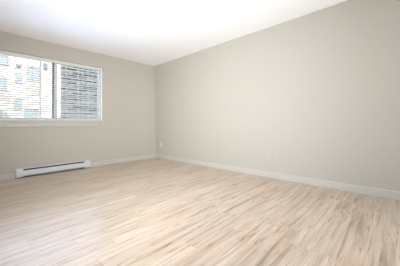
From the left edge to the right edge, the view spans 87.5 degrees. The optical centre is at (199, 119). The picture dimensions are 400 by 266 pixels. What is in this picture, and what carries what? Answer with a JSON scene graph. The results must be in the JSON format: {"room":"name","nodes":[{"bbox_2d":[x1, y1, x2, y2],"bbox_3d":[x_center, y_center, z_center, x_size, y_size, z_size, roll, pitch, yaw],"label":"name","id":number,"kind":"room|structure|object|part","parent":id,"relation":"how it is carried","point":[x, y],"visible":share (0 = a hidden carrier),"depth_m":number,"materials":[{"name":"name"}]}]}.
{"room":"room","nodes":[
{"label":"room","id":0,"kind":"room"},
{"bbox_2d":[0,31,154,176],"bbox_3d":[-2.611,-0.215,4.233,0.200,2.440,3.900,-2,-2,43],"label":"wall","id":1,"kind":"structure","parent":0,"point":[127,129],"depth_m":4.50,"materials":[{"name":"grey paint"}]},
{"bbox_2d":[0,54,103,126],"bbox_3d":[-2.821,-0.496,3.986,0.217,1.273,1.837,-2,-2,43],"label":"window","id":2,"kind":"structure","parent":1,"relation":"in","point":[81,122],"depth_m":4.05,"materials":[{"name":"white plastic"}]},
{"bbox_2d":[0,50,100,119],"bbox_3d":[-2.793,-0.554,3.974,0.076,1.155,1.745,-2,-2,43],"label":"window blind","id":3,"kind":"object","parent":2,"relation":"attached to","point":[1,51],"visible":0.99,"depth_m":3.89,"materials":[{"name":"white plastic"}]},
{"bbox_3d":[-2.795,0.015,3.965,0.048,0.018,1.739,-2,-2,43],"label":"rail","id":4,"kind":"part","parent":3,"relation":"part of","materials":[{"name":"white plastic"}]},
{"bbox_3d":[-2.699,-0.535,4.086,0.058,1.093,0.004,-2,-2,43],"label":"ladder cord","id":5,"kind":"part","parent":3,"relation":"part of","materials":[{"name":"white fabric"}]},
{"bbox_3d":[-2.789,0.041,3.950,0.147,0.028,1.837,-2,-2,43],"label":"sill","id":6,"kind":"part","parent":2,"relation":"part of","materials":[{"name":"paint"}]},
{"bbox_3d":[-2.553,-0.547,4.354,0.025,1.093,0.822,-2,-2,43],"label":"sash","id":7,"kind":"part","parent":2,"relation":"part of","materials":[{"name":"white plastic"}]},
{"bbox_2d":[0,154,154,180],"bbox_3d":[-2.519,0.955,4.135,0.013,0.095,3.900,-2,-2,43],"label":"baseboard","id":8,"kind":"structure","parent":1,"relation":"attached to","point":[113,161],"depth_m":4.67,"materials":[{"name":"wood"}]},
{"bbox_2d":[0,0,346,65],"bbox_3d":[-0.372,-1.582,2.135,6.400,0.150,4.300,-2,-2,43],"label":"ceiling","id":9,"kind":"structure","parent":0,"point":[150,32],"depth_m":3.17,"materials":[{"name":"white paint"}]},
{"bbox_2d":[0,157,399,265],"bbox_3d":[-0.341,1.007,2.080,6.400,0.150,4.300,-2,-2,43],"label":"floor","id":10,"kind":"structure","parent":0,"point":[155,211],"depth_m":1.89,"materials":[{"name":"brown wood"}]},
{"bbox_2d":[16,159,90,177],"bbox_3d":[-2.685,0.919,3.921,0.066,0.161,1.160,-2,-2,43],"label":"baseboard heater","id":11,"kind":"object","parent":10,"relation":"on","point":[60,167],"visible":1,"depth_m":3.85,"materials":[{"name":"white metal"}]},
{"bbox_3d":[-2.688,0.995,3.922,0.034,0.009,1.140,-2,-2,43],"label":"rail","id":12,"kind":"part","parent":11,"relation":"part of","materials":[{"name":"white metal"}]},
{"bbox_2d":[155,0,399,191],"bbox_3d":[1.050,-0.272,3.598,6.400,2.440,0.200,-2,-2,43],"label":"wall","id":13,"kind":"structure","parent":0,"point":[319,90],"depth_m":3.07,"materials":[{"name":"grey paint"}]},
{"bbox_2d":[275,153,278,160],"bbox_3d":[1.208,0.594,3.291,0.072,0.116,0.018,-2,-2,43],"label":"cable jack","id":14,"kind":"object","parent":13,"relation":"attached to","point":[276,154],"visible":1,"depth_m":3.29,"materials":[{"name":"plastic"}]},
{"bbox_2d":[155,154,399,199],"bbox_3d":[0.992,0.899,3.496,6.000,0.095,0.013,-2,-2,43],"label":"baseboard","id":15,"kind":"structure","parent":13,"relation":"attached to","point":[384,193],"depth_m":3.03,"materials":[{"name":"wood"}]},
{"label":"outside","id":16,"kind":"structure","parent":0,"visible":0},
{"bbox_3d":[-17.604,4.695,21.008,44.750,0.300,80.000,-2,-2,43],"label":"ground","id":17,"kind":"structure","parent":16,"visible":0},
{"bbox_2d":[0,54,60,117],"bbox_3d":[-20.122,-3.525,23.465,8.500,16.300,18.400,-2,-2,43],"label":"apartment building","id":18,"kind":"structure","parent":17,"relation":"on","point":[2,56],"depth_m":20.77,"materials":[{"name":"beige"}]},
{"bbox_3d":[-18.503,-3.261,19.385,0.030,1.052,0.710,-2,-2,43],"label":"pane","id":19,"kind":"part","parent":18,"relation":"part of","materials":[{"name":"blue glass"}]},
{"bbox_3d":[-18.695,-5.527,19.259,0.030,0.822,1.430,-2,-2,43],"label":"pane","id":20,"kind":"part","parent":18,"relation":"part of","materials":[{"name":"blue glass"}]},
{"bbox_3d":[-18.707,-2.209,19.140,0.030,0.850,2.070,-2,-2,43],"label":"wall panel","id":21,"kind":"part","parent":18,"relation":"part of","materials":[{"name":"white"}]},
{"bbox_3d":[-17.634,-1.453,20.245,0.030,1.048,0.460,-2,-2,43],"label":"pane","id":22,"kind":"part","parent":18,"relation":"part of","materials":[{"name":"blue glass"}]},
{"bbox_3d":[-17.651,-3.957,20.313,0.030,0.938,0.400,-2,-2,43],"label":"pane","id":23,"kind":"part","parent":18,"relation":"part of","materials":[{"name":"blue glass"}]},
{"bbox_3d":[-16.929,-0.456,20.959,0.030,0.972,0.940,-2,-2,43],"label":"pane","id":24,"kind":"part","parent":18,"relation":"part of","materials":[{"name":"blue glass"}]},
{"bbox_3d":[-16.908,-2.939,21.073,0.030,1.050,1.060,-2,-2,43],"label":"wall panel","id":25,"kind":"part","parent":18,"relation":"part of","materials":[{"name":"white"}]},
{"bbox_3d":[-16.889,-4.524,21.140,0.030,1.364,0.740,-2,-2,43],"label":"pane","id":26,"kind":"part","parent":18,"relation":"part of","materials":[{"name":"blue glass"}]},
{"bbox_2d":[61,65,96,117],"bbox_3d":[-4.130,-0.887,11.962,5.220,10.150,7.950,-2,-2,43],"label":"brick building","id":27,"kind":"structure","parent":17,"relation":"on","point":[69,67],"depth_m":7.88,"materials":[{"name":"grey brick"}]}
]}

